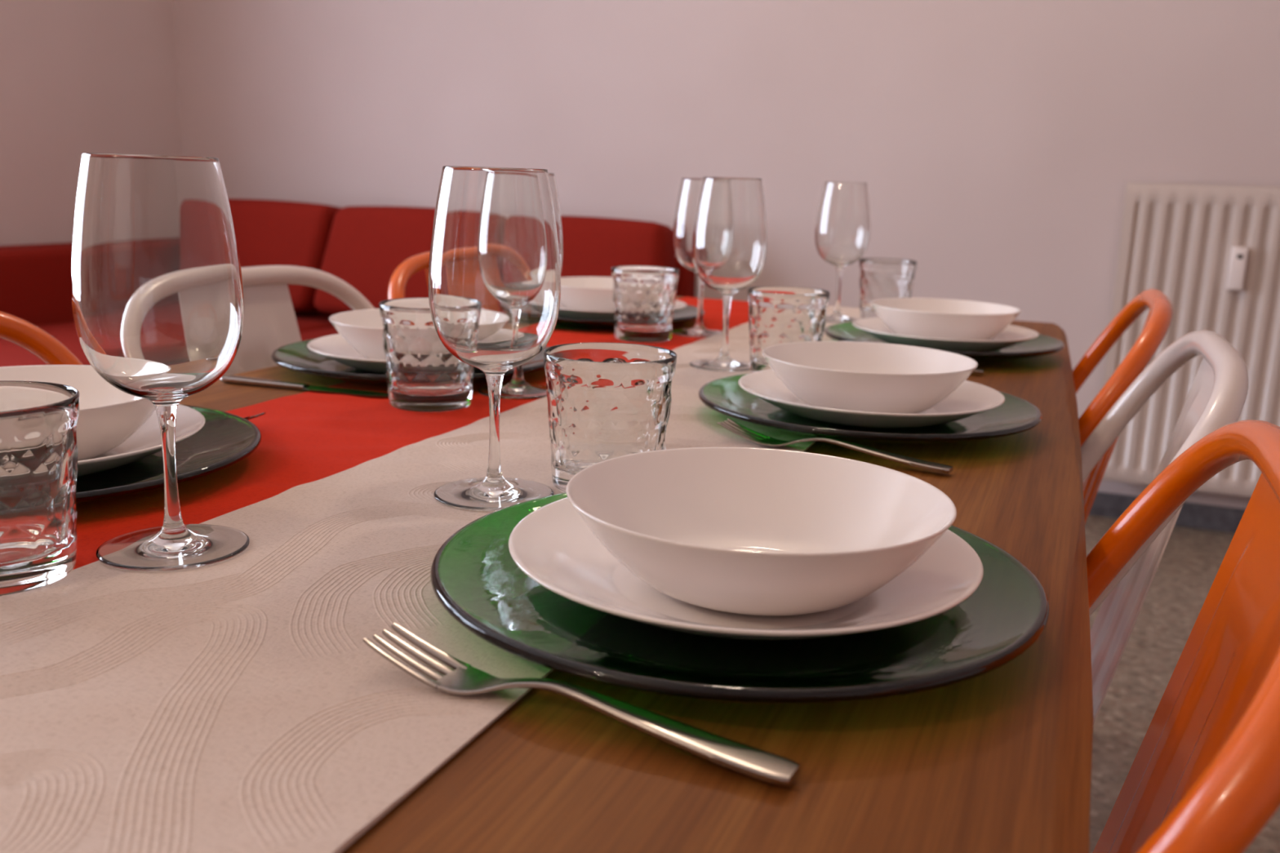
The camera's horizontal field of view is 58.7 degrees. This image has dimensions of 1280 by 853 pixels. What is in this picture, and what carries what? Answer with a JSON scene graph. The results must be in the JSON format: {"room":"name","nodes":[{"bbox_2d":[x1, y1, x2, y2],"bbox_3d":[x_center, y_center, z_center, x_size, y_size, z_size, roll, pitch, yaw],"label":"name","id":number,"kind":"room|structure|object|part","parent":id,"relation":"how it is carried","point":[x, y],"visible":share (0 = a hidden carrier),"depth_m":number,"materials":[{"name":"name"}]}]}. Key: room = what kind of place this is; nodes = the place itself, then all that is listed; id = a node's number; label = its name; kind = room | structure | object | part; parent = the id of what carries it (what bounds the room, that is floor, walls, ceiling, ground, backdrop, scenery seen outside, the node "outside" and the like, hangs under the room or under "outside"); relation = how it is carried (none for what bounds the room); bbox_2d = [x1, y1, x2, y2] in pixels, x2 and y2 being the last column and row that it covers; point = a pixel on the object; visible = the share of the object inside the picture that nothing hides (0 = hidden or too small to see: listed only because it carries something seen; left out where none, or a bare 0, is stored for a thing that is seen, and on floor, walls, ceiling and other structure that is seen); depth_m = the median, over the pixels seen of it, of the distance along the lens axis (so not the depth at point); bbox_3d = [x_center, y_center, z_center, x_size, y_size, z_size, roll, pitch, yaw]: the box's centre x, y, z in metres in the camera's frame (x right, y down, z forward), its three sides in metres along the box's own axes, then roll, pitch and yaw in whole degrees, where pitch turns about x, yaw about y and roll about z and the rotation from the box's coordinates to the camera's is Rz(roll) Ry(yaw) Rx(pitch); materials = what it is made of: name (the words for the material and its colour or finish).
{"room":"dining room","nodes":[
{"label":"dining room","id":0,"kind":"room"},
{"bbox_2d":[0,0,182,245],"bbox_3d":[-3.184,-0.834,1.552,0.300,2.720,6.580,7,13,21],"label":"wall","id":1,"kind":"structure","parent":0,"point":[77,77],"depth_m":4.06,"materials":[{"name":"paint"}]},
{"bbox_2d":[173,0,1279,509],"bbox_3d":[0.576,-1.179,3.677,5.697,2.720,0.200,7,13,21],"label":"wall","id":2,"kind":"structure","parent":0,"point":[997,145],"depth_m":3.64,"materials":[{"name":"paint"}]},
{"bbox_2d":[1088,491,1244,533],"bbox_3d":[1.584,0.259,3.443,2.950,0.075,0.018,7,13,21],"label":"baseboard","id":3,"kind":"structure","parent":2,"relation":"attached to","point":[1192,515],"depth_m":3.41,"materials":[{"name":"grey stone"}]},
{"bbox_2d":[1102,182,1279,497],"bbox_3d":[1.857,-0.154,3.186,1.026,1.007,0.128,7,13,21],"label":"radiator","id":4,"kind":"object","parent":2,"relation":"attached to","point":[1213,251],"visible":0.76,"depth_m":3.21,"materials":[{"name":"white metal"}]},
{"bbox_2d":[1128,182,1279,188],"bbox_3d":[1.874,-0.644,3.084,1.014,0.005,0.075,7,13,21],"label":"grille","id":5,"kind":"object","parent":4,"relation":"attached to","point":[1131,184],"depth_m":3.18,"materials":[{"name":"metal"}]},
{"bbox_2d":[1084,515,1279,852],"bbox_3d":[-0.722,0.842,0.895,5.697,0.120,6.980,7,13,21],"label":"floor","id":6,"kind":"structure","parent":0,"point":[1192,558],"depth_m":2.45,"materials":[{"name":"carpet"}]},
{"bbox_2d":[0,311,82,364],"bbox_3d":[-0.483,0.346,0.917,0.483,0.853,0.480,7,13,23],"label":"metal chair","id":7,"kind":"object","parent":6,"relation":"on","point":[17,331],"visible":0.11,"depth_m":1.08,"materials":[{"name":"orange metal"}]},
{"bbox_2d":[222,265,374,376],"bbox_3d":[-0.292,0.248,1.395,0.483,0.853,0.480,7,13,21],"label":"metal chair","id":8,"kind":"object","parent":6,"relation":"on","point":[269,323],"visible":0.12,"depth_m":1.44,"materials":[{"name":"white metal"}]},
{"bbox_3d":[-0.458,0.015,1.415,0.097,0.385,0.224,7,13,21],"label":"backrest","id":9,"kind":"part","parent":8,"relation":"part of","materials":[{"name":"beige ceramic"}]},
{"bbox_3d":[-0.400,0.012,1.390,0.235,0.396,0.480,7,13,21],"label":"rail","id":10,"kind":"part","parent":8,"relation":"part of","materials":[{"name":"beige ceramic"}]},
{"bbox_2d":[0,242,695,366],"bbox_3d":[-1.232,-0.133,3.313,2.210,0.720,2.180,7,13,21],"label":"sofa","id":11,"kind":"object","parent":6,"relation":"on","point":[35,279],"visible":0.05,"depth_m":3.72,"materials":[{"name":"red fabric"}]},
{"bbox_3d":[-2.145,-0.250,3.660,0.242,0.637,2.180,7,13,21],"label":"armrest","id":12,"kind":"part","parent":11,"relation":"part of","materials":[{"name":"red fabric"}]},
{"bbox_2d":[0,311,333,366],"bbox_3d":[-1.703,-0.188,3.428,0.779,0.163,2.029,7,13,21],"label":"seat cushion","id":13,"kind":"object","parent":11,"relation":"on","point":[60,325],"depth_m":3.56,"materials":[{"name":"red fabric"}]},
{"bbox_2d":[228,198,342,311],"bbox_3d":[-1.363,-0.623,4.137,0.634,0.400,0.214,7,13,21],"label":"cushion","id":14,"kind":"object","parent":11,"relation":"on","point":[268,232],"visible":0.35,"depth_m":4.00,"materials":[{"name":"red fabric"}]},
{"bbox_2d":[299,326,339,341],"bbox_3d":[-0.551,-0.202,3.660,1.209,0.163,0.749,7,13,21],"label":"seat cushion","id":15,"kind":"object","parent":11,"relation":"on","point":[319,331],"depth_m":3.73,"materials":[{"name":"red fabric"}]},
{"bbox_2d":[314,205,435,314],"bbox_3d":[-0.786,-0.555,3.917,0.715,0.398,0.216,7,13,21],"label":"cushion","id":16,"kind":"object","parent":11,"relation":"on","point":[366,245],"visible":0.37,"depth_m":3.86,"materials":[{"name":"red fabric"}]},
{"bbox_3d":[-0.743,-0.460,4.165,1.960,0.415,0.133,7,13,21],"label":"backrest","id":17,"kind":"part","parent":11,"relation":"part of","materials":[{"name":"red fabric"}]},
{"bbox_2d":[560,215,675,277],"bbox_3d":[-0.179,-0.482,3.684,0.586,0.392,0.216,7,13,22],"label":"cushion","id":18,"kind":"object","parent":11,"relation":"on","point":[592,246],"visible":0.21,"depth_m":3.55,"materials":[{"name":"red fabric"}]},
{"bbox_2d":[387,251,430,299],"bbox_3d":[-0.102,0.152,1.862,0.483,0.853,0.480,7,13,24],"label":"metal chair","id":19,"kind":"object","parent":6,"relation":"on","point":[402,274],"visible":0.03,"depth_m":1.71,"materials":[{"name":"orange metal"}]},
{"bbox_3d":[-0.265,-0.083,1.890,0.097,0.385,0.224,7,13,24],"label":"backrest","id":20,"kind":"part","parent":19,"relation":"part of","materials":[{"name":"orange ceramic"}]},
{"bbox_2d":[178,296,1093,852],"bbox_3d":[-0.013,0.333,1.289,0.918,0.750,2.012,7,13,21],"label":"dining table","id":21,"kind":"object","parent":6,"relation":"on","point":[999,760],"visible":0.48,"depth_m":0.46,"materials":[{"name":"brown wood"}]},
{"bbox_2d":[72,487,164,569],"bbox_3d":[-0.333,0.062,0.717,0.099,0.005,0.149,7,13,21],"label":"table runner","id":22,"kind":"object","parent":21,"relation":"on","point":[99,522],"depth_m":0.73,"materials":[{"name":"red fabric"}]},
{"bbox_2d":[0,380,79,595],"bbox_3d":[-0.351,0.033,0.612,0.095,0.100,0.095,7,13,22],"label":"tumbler","id":23,"kind":"object","parent":22,"relation":"on","point":[39,450],"visible":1,"depth_m":0.59,"materials":[{"name":"clear glass"}]},
{"bbox_2d":[75,404,261,504],"bbox_3d":[-0.448,0.022,0.836,0.323,0.021,0.323,9,14,31],"label":"charger plate","id":24,"kind":"object","parent":22,"relation":"on","point":[225,439],"visible":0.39,"depth_m":0.83,"materials":[{"name":"green glass"}]},
{"bbox_2d":[77,404,205,476],"bbox_3d":[-0.451,0.013,0.832,0.250,0.026,0.250,8,14,25],"label":"dinner plate","id":25,"kind":"object","parent":24,"relation":"on","point":[146,442],"visible":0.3,"depth_m":0.86,"materials":[{"name":"white ceramic"}]},
{"bbox_2d":[0,364,155,461],"bbox_3d":[-0.449,-0.004,0.830,0.203,0.051,0.203,7,13,21],"label":"soup bowl","id":26,"kind":"object","parent":25,"relation":"on","point":[108,415],"visible":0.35,"depth_m":0.83,"materials":[{"name":"white ceramic"}]},
{"bbox_2d":[219,374,388,396],"bbox_3d":[-0.345,-0.041,1.173,0.208,0.007,0.019,6,13,19],"label":"table knife","id":27,"kind":"object","parent":21,"relation":"on","point":[232,379],"visible":0.98,"depth_m":1.17,"materials":[{"name":"silver metal"}]},
{"bbox_3d":[-0.394,-0.046,1.191,0.105,0.007,0.017,6,13,19],"label":"handle","id":28,"kind":"part","parent":27,"relation":"part of","materials":[{"name":"silver metal"}]},
{"bbox_3d":[-0.297,-0.035,1.156,0.105,0.002,0.019,6,13,19],"label":"blade","id":29,"kind":"part","parent":27,"relation":"part of","materials":[{"name":"silver metal"}]},
{"bbox_2d":[177,382,489,524],"bbox_3d":[-0.284,0.002,0.999,0.222,0.005,0.536,7,13,21],"label":"table runner","id":30,"kind":"object","parent":21,"relation":"on","point":[311,436],"depth_m":0.96,"materials":[{"name":"red fabric"}]},
{"bbox_2d":[244,412,265,420],"bbox_3d":[-0.421,-0.013,1.010,0.202,0.016,0.026,7,13,21],"label":"fork","id":31,"kind":"object","parent":30,"relation":"on","point":[247,418],"visible":0.06,"depth_m":0.97,"materials":[{"name":"silver metal"}]},
{"bbox_2d":[271,338,548,385],"bbox_3d":[-0.255,-0.076,1.311,0.323,0.021,0.323,10,15,35],"label":"charger plate","id":32,"kind":"object","parent":30,"relation":"on","point":[296,357],"visible":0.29,"depth_m":1.25,"materials":[{"name":"green glass"}]},
{"bbox_2d":[306,333,479,373],"bbox_3d":[-0.249,-0.082,1.295,0.250,0.026,0.250,8,14,25],"label":"dinner plate","id":33,"kind":"object","parent":32,"relation":"on","point":[335,348],"visible":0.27,"depth_m":1.26,"materials":[{"name":"white ceramic"}]},
{"bbox_2d":[328,308,386,359],"bbox_3d":[-0.248,-0.098,1.293,0.203,0.051,0.203,7,13,21],"label":"soup bowl","id":34,"kind":"object","parent":33,"relation":"on","point":[362,330],"visible":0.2,"depth_m":1.23,"materials":[{"name":"white ceramic"}]},
{"bbox_2d":[378,297,474,412],"bbox_3d":[-0.204,-0.070,1.106,0.095,0.100,0.095,10,15,33],"label":"tumbler","id":35,"kind":"object","parent":30,"relation":"on","point":[423,375],"visible":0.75,"depth_m":1.07,"materials":[{"name":"clear glass"}]},
{"bbox_2d":[0,306,862,852],"bbox_3d":[0.071,-0.031,1.190,0.296,0.004,1.970,7,13,21],"label":"table runner","id":36,"kind":"object","parent":21,"relation":"on","point":[240,703],"visible":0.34,"depth_m":0.51,"materials":[{"name":"beige fabric"}]},
{"bbox_2d":[71,152,249,571],"bbox_3d":[-0.271,-0.038,0.647,0.089,0.226,0.089,0,12,-7],"label":"wine glass","id":37,"kind":"object","parent":36,"relation":"on","point":[157,286],"visible":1,"depth_m":0.61,"materials":[{"name":"clear glass"}]},
{"bbox_2d":[71,152,244,411],"bbox_3d":[-0.270,-0.079,0.638,0.089,0.142,0.089,7,13,21],"label":"bowl","id":38,"kind":"object","parent":37,"relation":"on","point":[157,286],"depth_m":0.60,"materials":[{"name":"clear glass"}]},
{"bbox_3d":[-0.273,0.025,0.661,0.013,0.071,0.013,7,13,21],"label":"stem","id":39,"kind":"part","parent":37,"relation":"part of","materials":[{"name":"clear glass"}]},
{"bbox_2d":[428,165,560,511],"bbox_3d":[-0.100,-0.062,0.779,0.089,0.226,0.089,-2,13,-18],"label":"wine glass","id":40,"kind":"object","parent":36,"relation":"on","point":[495,268],"visible":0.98,"depth_m":0.74,"materials":[{"name":"clear glass"}]},
{"bbox_3d":[-0.102,0.001,0.793,0.013,0.071,0.013,6,13,16],"label":"stem","id":41,"kind":"part","parent":40,"relation":"part of","materials":[{"name":"clear glass"}]},
{"bbox_2d":[428,165,560,379],"bbox_3d":[-0.098,-0.103,0.770,0.089,0.142,0.089,6,13,16],"label":"bowl","id":42,"kind":"object","parent":40,"relation":"on","point":[495,268],"depth_m":0.73,"materials":[{"name":"clear glass"}]},
{"bbox_2d":[542,342,676,493],"bbox_3d":[-0.023,-0.005,0.823,0.095,0.100,0.095,1,12,-5],"label":"tumbler","id":43,"kind":"object","parent":36,"relation":"on","point":[606,401],"visible":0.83,"depth_m":0.79,"materials":[{"name":"clear glass"}]},
{"bbox_2d":[689,177,767,371],"bbox_3d":[0.106,-0.184,1.369,0.089,0.226,0.089,1,12,-6],"label":"wine glass","id":44,"kind":"object","parent":36,"relation":"on","point":[730,237],"visible":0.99,"depth_m":1.33,"materials":[{"name":"clear glass"}]},
{"bbox_3d":[0.104,-0.121,1.383,0.013,0.071,0.013,7,13,22],"label":"stem","id":45,"kind":"part","parent":44,"relation":"part of","materials":[{"name":"clear glass"}]},
{"bbox_2d":[692,177,767,298],"bbox_3d":[0.107,-0.225,1.361,0.089,0.142,0.089,7,13,22],"label":"bowl","id":46,"kind":"object","parent":44,"relation":"on","point":[730,237],"depth_m":1.33,"materials":[{"name":"clear glass"}]},
{"bbox_2d":[747,286,830,373],"bbox_3d":[0.171,-0.110,1.331,0.095,0.100,0.095,-10,17,-43],"label":"tumbler","id":47,"kind":"object","parent":36,"relation":"on","point":[777,315],"visible":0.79,"depth_m":1.29,"materials":[{"name":"clear glass"}]},
{"bbox_2d":[814,181,870,323],"bbox_3d":[0.332,-0.289,1.881,0.092,0.226,0.092,12,16,38],"label":"wine glass","id":48,"kind":"object","parent":36,"relation":"on","point":[842,224],"visible":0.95,"depth_m":1.84,"materials":[{"name":"clear glass"}]},
{"bbox_3d":[0.330,-0.226,1.895,0.013,0.071,0.013,12,16,38],"label":"stem","id":49,"kind":"part","parent":48,"relation":"part of","materials":[{"name":"clear glass"}]},
{"bbox_2d":[814,181,870,270],"bbox_3d":[0.334,-0.330,1.872,0.089,0.142,0.089,12,16,38],"label":"bowl","id":50,"kind":"object","parent":48,"relation":"on","point":[842,224],"depth_m":1.84,"materials":[{"name":"clear glass"}]},
{"bbox_2d":[859,257,917,318],"bbox_3d":[0.415,-0.231,1.921,0.095,0.100,0.095,-10,17,-43],"label":"tumbler","id":51,"kind":"object","parent":36,"relation":"on","point":[879,277],"visible":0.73,"depth_m":1.88,"materials":[{"name":"clear glass"}]},
{"bbox_2d":[973,368,984,373],"bbox_3d":[0.332,-0.085,1.440,0.202,0.016,0.026,7,13,23],"label":"fork","id":52,"kind":"object","parent":36,"relation":"on","point":[975,371],"visible":0.05,"depth_m":1.40,"materials":[{"name":"silver metal"}]},
{"bbox_2d":[554,325,592,330],"bbox_3d":[-0.169,-0.152,1.710,0.208,0.007,0.019,6,13,19],"label":"table knife","id":53,"kind":"object","parent":21,"relation":"on","point":[556,326],"visible":0.07,"depth_m":1.69,"materials":[{"name":"silver metal"}]},
{"bbox_2d":[363,622,800,786],"bbox_3d":[-0.030,0.114,0.476,0.202,0.016,0.026,8,14,27],"label":"fork","id":54,"kind":"object","parent":21,"relation":"on","point":[464,679],"visible":1,"depth_m":0.47,"materials":[{"name":"silver metal"}]},
{"bbox_2d":[546,319,707,350],"bbox_3d":[-0.006,-0.137,1.676,0.218,0.005,0.403,7,13,21],"label":"table runner","id":55,"kind":"object","parent":21,"relation":"on","point":[559,336],"depth_m":1.62,"materials":[{"name":"red fabric"}]},
{"bbox_2d":[477,173,563,399],"bbox_3d":[-0.124,-0.147,1.172,0.089,0.226,0.089,-8,16,-39],"label":"wine glass","id":56,"kind":"object","parent":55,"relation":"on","point":[517,388],"visible":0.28,"depth_m":1.17,"materials":[{"name":"clear glass"}]},
{"bbox_3d":[-0.127,-0.083,1.186,0.013,0.071,0.013,3,12,3],"label":"stem","id":57,"kind":"part","parent":56,"relation":"part of","materials":[{"name":"clear glass"}]},
{"bbox_2d":[548,173,563,271],"bbox_3d":[-0.123,-0.187,1.163,0.089,0.142,0.089,3,12,3],"label":"bowl","id":58,"kind":"object","parent":56,"relation":"on","point":[552,177],"depth_m":1.15,"materials":[{"name":"clear glass"}]},
{"bbox_2d":[555,304,704,328],"bbox_3d":[-0.059,-0.179,1.811,0.323,0.021,0.323,-5,14,-27],"label":"charger plate","id":59,"kind":"object","parent":55,"relation":"on","point":[688,313],"visible":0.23,"depth_m":1.69,"materials":[{"name":"green glass"}]},
{"bbox_2d":[558,299,687,319],"bbox_3d":[-0.051,-0.184,1.791,0.250,0.026,0.250,6,13,17],"label":"dinner plate","id":60,"kind":"object","parent":59,"relation":"on","point":[563,313],"visible":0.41,"depth_m":1.69,"materials":[{"name":"white ceramic"}]},
{"bbox_2d":[560,276,613,311],"bbox_3d":[-0.053,-0.202,1.795,0.203,0.051,0.203,7,13,21],"label":"soup bowl","id":61,"kind":"object","parent":60,"relation":"on","point":[586,293],"visible":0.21,"depth_m":1.72,"materials":[{"name":"white ceramic"}]},
{"bbox_2d":[611,266,679,342],"bbox_3d":[0.006,-0.173,1.606,0.095,0.100,0.095,2,12,-1],"label":"tumbler","id":62,"kind":"object","parent":55,"relation":"on","point":[644,297],"visible":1,"depth_m":1.57,"materials":[{"name":"clear glass"}]},
{"bbox_2d":[671,177,722,337],"bbox_3d":[0.092,-0.248,1.670,0.089,0.226,0.089,-9,16,-41],"label":"wine glass","id":63,"kind":"object","parent":55,"relation":"on","point":[690,188],"visible":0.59,"depth_m":1.64,"materials":[{"name":"clear glass"}]},
{"bbox_2d":[672,177,702,277],"bbox_3d":[0.093,-0.289,1.661,0.089,0.142,0.089,9,14,30],"label":"bowl","id":64,"kind":"object","parent":63,"relation":"on","point":[690,188],"depth_m":1.63,"materials":[{"name":"clear glass"}]},
{"bbox_3d":[0.090,-0.185,1.684,0.013,0.071,0.013,9,14,30],"label":"stem","id":65,"kind":"part","parent":63,"relation":"part of","materials":[{"name":"clear glass"}]},
{"bbox_2d":[430,492,1048,703],"bbox_3d":[0.051,0.083,0.618,0.323,0.021,0.323,4,13,11],"label":"charger plate","id":66,"kind":"object","parent":21,"relation":"on","point":[475,577],"visible":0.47,"depth_m":0.54,"materials":[{"name":"green glass"}]},
{"bbox_2d":[508,497,983,639],"bbox_3d":[0.055,0.074,0.615,0.250,0.026,0.250,6,13,17],"label":"dinner plate","id":67,"kind":"object","parent":66,"relation":"on","point":[552,544],"visible":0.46,"depth_m":0.58,"materials":[{"name":"white ceramic"}]},
{"bbox_2d":[565,447,956,616],"bbox_3d":[0.062,0.059,0.607,0.203,0.051,0.203,7,13,21],"label":"soup bowl","id":68,"kind":"object","parent":67,"relation":"on","point":[744,531],"visible":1,"depth_m":0.65,"materials":[{"name":"white ceramic"}]},
{"bbox_2d":[717,418,953,473],"bbox_3d":[0.161,0.015,0.954,0.202,0.016,0.026,9,14,28],"label":"fork","id":69,"kind":"object","parent":21,"relation":"on","point":[737,428],"visible":1,"depth_m":0.95,"materials":[{"name":"silver metal"}]},
{"bbox_2d":[697,373,1042,444],"bbox_3d":[0.218,-0.018,1.101,0.323,0.021,0.323,7,13,23],"label":"charger plate","id":70,"kind":"object","parent":21,"relation":"on","point":[725,396],"visible":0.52,"depth_m":1.04,"materials":[{"name":"green glass"}]},
{"bbox_2d":[737,368,1004,428],"bbox_3d":[0.219,-0.025,1.094,0.250,0.026,0.250,8,14,25],"label":"dinner plate","id":71,"kind":"object","parent":70,"relation":"on","point":[971,398],"visible":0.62,"depth_m":1.03,"materials":[{"name":"white ceramic"}]},
{"bbox_2d":[761,341,977,413],"bbox_3d":[0.218,-0.043,1.096,0.203,0.051,0.203,7,13,21],"label":"soup bowl","id":72,"kind":"object","parent":71,"relation":"on","point":[850,375],"visible":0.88,"depth_m":1.05,"materials":[{"name":"white ceramic"}]},
{"bbox_2d":[824,321,1064,361],"bbox_3d":[0.420,-0.117,1.587,0.323,0.021,0.323,-8,16,-39],"label":"charger plate","id":73,"kind":"object","parent":21,"relation":"on","point":[1042,345],"visible":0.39,"depth_m":1.56,"materials":[{"name":"green glass"}]},
{"bbox_2d":[852,316,1039,352],"bbox_3d":[0.420,-0.125,1.578,0.250,0.026,0.250,8,14,25],"label":"dinner plate","id":74,"kind":"object","parent":73,"relation":"on","point":[1011,335],"visible":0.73,"depth_m":1.50,"materials":[{"name":"white ceramic"}]},
{"bbox_2d":[870,297,1021,340],"bbox_3d":[0.422,-0.143,1.585,0.203,0.051,0.203,7,13,21],"label":"soup bowl","id":75,"kind":"object","parent":74,"relation":"on","point":[928,317],"visible":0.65,"depth_m":1.53,"materials":[{"name":"white ceramic"}]},
{"bbox_2d":[1072,288,1173,523],"bbox_3d":[0.432,0.223,1.614,0.483,0.853,0.480,6,13,20],"label":"metal chair","id":76,"kind":"object","parent":6,"relation":"on","point":[1157,325],"visible":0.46,"depth_m":1.33,"materials":[{"name":"orange metal"}]},
{"bbox_3d":[0.613,0.029,1.505,0.097,0.385,0.224,6,13,20],"label":"backrest","id":77,"kind":"part","parent":76,"relation":"part of","materials":[{"name":"orange metal"}]},
{"bbox_3d":[0.556,0.013,1.524,0.235,0.396,0.480,6,13,20],"label":"rail","id":78,"kind":"part","parent":76,"relation":"part of","materials":[{"name":"orange metal"}]},
{"bbox_2d":[1080,329,1248,724],"bbox_3d":[0.280,0.317,1.162,0.483,0.853,0.480,6,13,20],"label":"metal chair","id":79,"kind":"object","parent":6,"relation":"on","point":[1216,397],"visible":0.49,"depth_m":1.02,"materials":[{"name":"white metal"}]},
{"bbox_3d":[0.460,0.123,1.053,0.097,0.385,0.224,6,13,20],"label":"backrest","id":80,"kind":"part","parent":79,"relation":"part of","materials":[{"name":"white metal"}]},
{"bbox_2d":[1086,419,1279,852],"bbox_3d":[0.096,0.406,0.728,0.483,0.853,0.480,7,13,21],"label":"metal chair","id":81,"kind":"object","parent":6,"relation":"on","point":[1203,776],"visible":0.84,"depth_m":0.59,"materials":[{"name":"orange metal"}]}
]}

